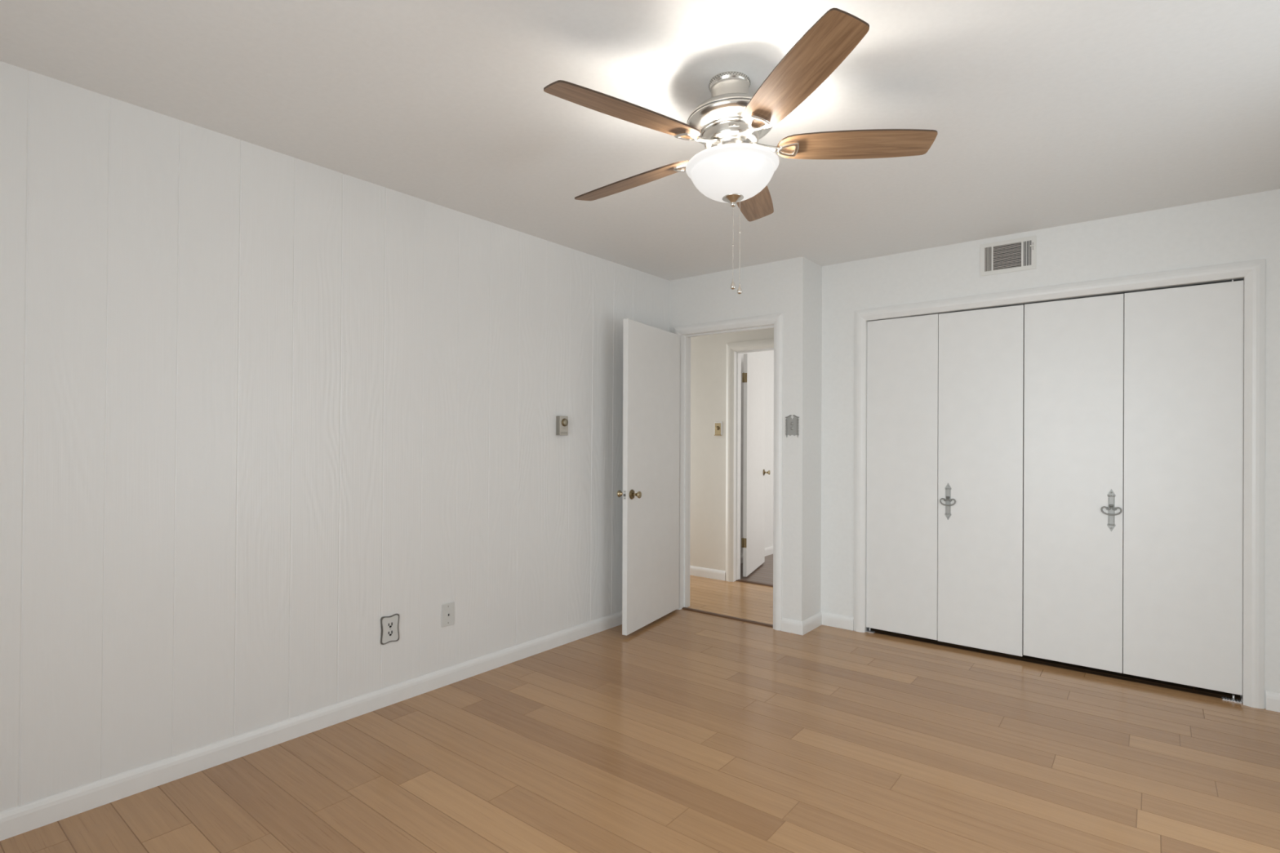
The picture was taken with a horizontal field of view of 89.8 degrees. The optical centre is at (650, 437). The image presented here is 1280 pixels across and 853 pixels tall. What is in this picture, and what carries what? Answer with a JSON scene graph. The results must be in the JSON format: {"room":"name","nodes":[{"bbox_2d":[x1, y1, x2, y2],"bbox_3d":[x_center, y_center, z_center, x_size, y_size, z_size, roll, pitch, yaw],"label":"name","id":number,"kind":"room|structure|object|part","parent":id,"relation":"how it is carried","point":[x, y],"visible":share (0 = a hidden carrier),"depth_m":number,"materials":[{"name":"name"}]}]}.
{"room":"empty bedroom","nodes":[
{"label":"empty bedroom","id":0,"kind":"room"},
{"bbox_2d":[0,61,670,812],"bbox_3d":[-1.371,0.044,2.969,0.120,2.440,4.750,0,0,38],"label":"wall","id":1,"kind":"structure","parent":0,"point":[260,407],"depth_m":2.59,"materials":[{"name":"white paint"}]},
{"bbox_2d":[0,611,622,840],"bbox_3d":[-1.323,1.222,2.927,0.014,0.084,4.750,0,0,38],"label":"baseboard","id":2,"kind":"structure","parent":1,"relation":"attached to","point":[29,816],"depth_m":2.58,"materials":[{"name":"paint"}]},
{"bbox_2d":[380,613,399,644],"bbox_3d":[-1.235,0.908,3.043,0.008,0.130,0.092,0,0,38],"label":"outlet","id":3,"kind":"object","parent":1,"relation":"attached to","point":[389,624],"visible":1,"depth_m":3.04,"materials":[{"name":"white plastic"}]},
{"bbox_2d":[386,630,393,636],"bbox_3d":[-1.233,0.928,3.041,0.001,0.025,0.033,0,0,38],"label":"socket","id":4,"kind":"object","parent":3,"relation":"attached to","point":[389,633],"depth_m":3.04,"materials":[{"name":"beige plastic"}]},
{"bbox_2d":[386,622,393,627],"bbox_3d":[-1.232,0.889,3.041,0.001,0.025,0.033,0,0,38],"label":"socket","id":5,"kind":"object","parent":3,"relation":"attached to","point":[389,624],"depth_m":3.04,"materials":[{"name":"beige plastic"}]},
{"bbox_2d":[441,601,453,627],"bbox_3d":[-1.038,0.909,3.293,0.009,0.117,0.073,0,0,38],"label":"phone jack","id":6,"kind":"object","parent":1,"relation":"attached to","point":[447,609],"visible":1,"depth_m":3.29,"materials":[{"name":"beige plastic"}]},
{"bbox_2d":[555,416,568,435],"bbox_3d":[-0.533,-0.070,3.905,0.048,0.116,0.072,0,0,38],"label":"thermostat","id":7,"kind":"object","parent":1,"relation":"attached to","point":[562,422],"visible":1,"depth_m":3.89,"materials":[{"name":"grey plastic"}]},
{"bbox_2d":[0,0,1279,280],"bbox_3d":[0.200,-1.211,1.937,3.860,0.080,5.290,0,0,38],"label":"ceiling","id":8,"kind":"structure","parent":0,"point":[1043,113],"depth_m":2.21,"materials":[{"name":"paint"}]},
{"bbox_2d":[543,8,937,293],"bbox_3d":[0.281,-0.823,2.164,1.279,0.706,1.222,0,0,18],"label":"ceiling fan","id":9,"kind":"object","parent":8,"relation":"hanging from","point":[733,168],"visible":1,"depth_m":2.01,"materials":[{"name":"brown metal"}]},
{"bbox_3d":[-0.064,-0.949,1.878,0.512,0.006,0.132,0,12,-36],"label":"blade","id":10,"kind":"part","parent":9,"relation":"part of","materials":[{"name":"brown wood"}]},
{"bbox_3d":[-0.062,-0.936,2.355,0.512,0.006,0.132,-3,12,36],"label":"blade","id":11,"kind":"part","parent":9,"relation":"part of","materials":[{"name":"brown wood"}]},
{"bbox_3d":[0.269,-0.841,2.113,0.305,0.114,0.305,-3,-2,38],"label":"lamp shade","id":12,"kind":"part","parent":9,"relation":"part of","materials":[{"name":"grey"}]},
{"bbox_2d":[728,123,739,126],"bbox_3d":[0.263,-0.985,2.025,0.034,0.011,0.007,0,0,1],"label":"switch","id":13,"kind":"object","parent":9,"relation":"attached to","point":[730,124],"depth_m":2.03,"materials":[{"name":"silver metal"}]},
{"bbox_3d":[0.292,-0.642,2.111,0.004,0.277,0.004,0,0,-30],"label":"pull chain","id":14,"kind":"part","parent":9,"relation":"part of","materials":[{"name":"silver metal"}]},
{"bbox_3d":[0.392,-0.944,2.501,0.132,0.006,0.512,-16,-6,17],"label":"blade","id":15,"kind":"part","parent":9,"relation":"part of","materials":[{"name":"brown wood"}]},
{"bbox_3d":[0.390,-0.965,1.729,0.132,0.006,0.512,13,-6,-17],"label":"blade","id":16,"kind":"part","parent":9,"relation":"part of","materials":[{"name":"brown wood"}]},
{"bbox_3d":[0.671,-0.962,2.115,0.512,0.006,0.132,-2,-15,0],"label":"blade","id":17,"kind":"part","parent":9,"relation":"part of","materials":[{"name":"brown wood"}]},
{"bbox_2d":[0,554,1279,852],"bbox_3d":[0.608,1.301,3.754,5.240,0.060,8.470,0,0,38],"label":"floor","id":18,"kind":"structure","parent":0,"point":[685,731],"depth_m":2.50,"materials":[{"name":"brown wood"}]},
{"bbox_2d":[682,607,773,627],"bbox_3d":[0.542,1.266,4.538,0.754,0.010,0.048,0,0,38],"label":"threshold","id":19,"kind":"object","parent":18,"relation":"on","point":[683,608],"visible":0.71,"depth_m":4.51,"materials":[{"name":"brown wood"}]},
{"bbox_2d":[735,579,773,586],"bbox_3d":[1.069,1.268,5.479,0.758,0.011,0.060,0,0,38],"label":"threshold","id":20,"kind":"object","parent":18,"relation":"on","point":[740,580],"visible":0.35,"depth_m":5.59,"materials":[{"name":"brown wood"}]},
{"bbox_2d":[866,627,875,633],"bbox_3d":[1.438,1.260,4.201,0.051,0.028,0.034,0,0,38],"label":"pivot bracket","id":21,"kind":"object","parent":18,"relation":"on","point":[867,630],"visible":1,"depth_m":4.20,"materials":[{"name":"metal"}]},
{"bbox_2d":[1221,694,1242,703],"bbox_3d":[2.821,1.265,3.120,0.072,0.028,0.034,0,0,38],"label":"pivot bracket","id":22,"kind":"object","parent":18,"relation":"on","point":[1233,700],"visible":1,"depth_m":3.11,"materials":[{"name":"metal"}]},
{"bbox_2d":[689,328,773,570],"bbox_3d":[0.602,0.052,5.837,2.660,2.440,0.120,0,0,38],"label":"wall","id":23,"kind":"structure","parent":0,"point":[708,353],"depth_m":5.82,"materials":[{"name":"paint"}]},
{"bbox_2d":[689,565,725,580],"bbox_3d":[0.085,1.228,6.152,1.464,0.084,0.014,0,0,38],"label":"baseboard","id":24,"kind":"structure","parent":23,"relation":"attached to","point":[694,571],"depth_m":5.81,"materials":[{"name":"paint"}]},
{"bbox_2d":[714,422,722,435],"bbox_3d":[0.603,-0.076,5.749,0.078,0.125,0.018,0,0,38],"label":"light switch","id":25,"kind":"object","parent":23,"relation":"attached to","point":[718,425],"visible":1,"depth_m":5.74,"materials":[{"name":"paint"}]},
{"bbox_2d":[725,338,773,582],"bbox_3d":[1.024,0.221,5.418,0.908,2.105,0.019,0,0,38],"label":"trim","id":26,"kind":"structure","parent":23,"relation":"attached to","point":[769,343],"depth_m":5.66,"materials":[{"name":"paint"}]},
{"bbox_2d":[741,353,770,577],"bbox_3d":[1.015,0.254,6.130,0.100,2.010,0.769,0,0,23],"label":"door","id":27,"kind":"structure","parent":23,"relation":"in","point":[753,541],"depth_m":6.05,"materials":[{"name":"paint"}]},
{"bbox_2d":[669,256,810,621],"bbox_3d":[0.548,0.051,4.560,1.186,2.440,0.120,0,0,38],"label":"wall","id":28,"kind":"structure","parent":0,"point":[780,286],"depth_m":4.22,"materials":[{"name":"paint"}]},
{"bbox_2d":[617,318,679,635],"bbox_3d":[0.016,0.252,4.381,0.162,1.996,0.769,0,0,29],"label":"door","id":29,"kind":"structure","parent":28,"relation":"in","point":[651,354],"depth_m":4.30,"materials":[{"name":"paint"}]},
{"bbox_3d":[-0.164,0.364,4.052,0.023,0.056,0.002,0,0,29],"label":"latch plate","id":30,"kind":"part","parent":29,"relation":"part of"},
{"bbox_3d":[-0.117,0.364,4.089,0.012,0.064,0.064,0,0,29],"label":"knob","id":31,"kind":"part","parent":29,"relation":"part of","materials":[{"name":"gold metal"}]},
{"bbox_2d":[673,312,782,631],"bbox_3d":[0.556,0.227,4.553,0.882,2.090,0.158,0,0,38],"label":"door frame","id":32,"kind":"structure","parent":28,"relation":"attached to","point":[776,319],"depth_m":4.53,"materials":[{"name":"paint"}]},
{"bbox_2d":[785,414,799,437],"bbox_3d":[0.919,-0.071,4.184,0.096,0.148,0.016,0,0,38],"label":"light switch","id":33,"kind":"object","parent":28,"relation":"attached to","point":[792,424],"visible":1,"depth_m":4.18,"materials":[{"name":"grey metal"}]},
{"bbox_2d":[740,350,773,555],"bbox_3d":[1.247,0.055,7.021,0.120,2.440,2.540,0,0,38],"label":"wall","id":34,"kind":"structure","parent":0,"point":[766,357],"depth_m":6.94,"materials":[{"name":"paint"}]},
{"bbox_2d":[740,546,773,564],"bbox_3d":[1.284,1.233,6.963,0.014,0.084,2.340,0,0,38],"label":"baseboard","id":35,"kind":"structure","parent":34,"relation":"attached to","point":[768,551],"depth_m":6.92,"materials":[{"name":"paint"}]},
{"bbox_2d":[809,260,822,617],"bbox_3d":[1.097,0.053,4.398,0.120,2.440,0.301,0,0,38],"label":"wall","id":36,"kind":"structure","parent":0,"point":[815,269],"depth_m":4.31,"materials":[{"name":"paint"}]},
{"bbox_2d":[781,611,853,635],"bbox_3d":[1.090,1.231,4.262,0.471,0.084,0.196,0,0,-16],"label":"baseboard","id":37,"kind":"structure","parent":36,"relation":"attached to","point":[801,628],"depth_m":4.25,"materials":[{"name":"paint"}]},
{"bbox_2d":[820,188,1279,708],"bbox_3d":[2.207,0.057,3.646,2.554,2.440,0.120,0,0,38],"label":"wall","id":38,"kind":"structure","parent":0,"point":[1246,227],"depth_m":3.55,"materials":[{"name":"paint"}]},
{"bbox_2d":[866,304,1024,656],"bbox_3d":[1.769,0.246,3.938,0.894,2.006,0.046,0,0,38],"label":"door","id":39,"kind":"structure","parent":38,"relation":"in","point":[944,522],"depth_m":3.90,"materials":[{"name":"paint"}]},
{"bbox_3d":[1.595,0.244,4.086,0.437,2.002,0.028,0,0,38],"label":"panel","id":40,"kind":"part","parent":39,"relation":"part of","materials":[{"name":"paint"}]},
{"bbox_3d":[1.804,0.390,3.901,0.037,0.227,0.009,0,0,38],"label":"handle","id":41,"kind":"part","parent":39,"relation":"part of","materials":[{"name":"grey metal"}]},
{"bbox_3d":[1.799,0.392,3.894,0.093,0.049,0.014,0,0,38],"label":"bail pull","id":42,"kind":"part","parent":39,"relation":"part of","materials":[{"name":"grey metal"}]},
{"bbox_3d":[1.948,0.247,3.810,0.454,2.005,0.028,0,0,38],"label":"panel","id":43,"kind":"part","parent":39,"relation":"part of","materials":[{"name":"paint"}]},
{"bbox_2d":[980,235,1036,275],"bbox_3d":[2.047,-1.040,3.688,0.285,0.186,0.016,0,0,38],"label":"air vent","id":44,"kind":"object","parent":38,"relation":"in","point":[1015,255],"visible":1,"depth_m":3.69,"materials":[{"name":"metal"}]},
{"bbox_2d":[853,258,1265,709],"bbox_3d":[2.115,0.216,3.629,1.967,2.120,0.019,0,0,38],"label":"trim","id":45,"kind":"structure","parent":38,"relation":"attached to","point":[1253,272],"depth_m":3.07,"materials":[{"name":"paint"}]},
{"bbox_2d":[1022,280,1244,695],"bbox_3d":[2.488,0.242,3.377,0.921,1.998,0.046,0,0,38],"label":"door","id":46,"kind":"structure","parent":38,"relation":"in","point":[1171,524],"depth_m":3.34,"materials":[{"name":"paint"}]},
{"bbox_3d":[2.310,0.242,3.527,0.455,1.996,0.028,0,0,38],"label":"panel","id":47,"kind":"part","parent":46,"relation":"part of","materials":[{"name":"paint"}]},
{"bbox_3d":[2.440,0.387,3.405,0.037,0.227,0.009,0,0,38],"label":"handle","id":48,"kind":"part","parent":46,"relation":"part of","materials":[{"name":"grey metal"}]},
{"bbox_3d":[2.435,0.389,3.398,0.093,0.049,0.014,0,0,38],"label":"bail pull","id":49,"kind":"part","parent":46,"relation":"part of","materials":[{"name":"grey metal"}]},
{"bbox_3d":[2.674,0.243,3.243,0.463,1.998,0.028,0,0,38],"label":"panel","id":50,"kind":"part","parent":46,"relation":"part of","materials":[{"name":"paint"}]},
{"bbox_2d":[1265,690,1279,712],"bbox_3d":[3.030,1.238,2.915,0.350,0.084,0.014,0,0,38],"label":"baseboard","id":51,"kind":"structure","parent":38,"relation":"attached to","point":[1272,700],"depth_m":3.00,"materials":[{"name":"paint"}]}
]}

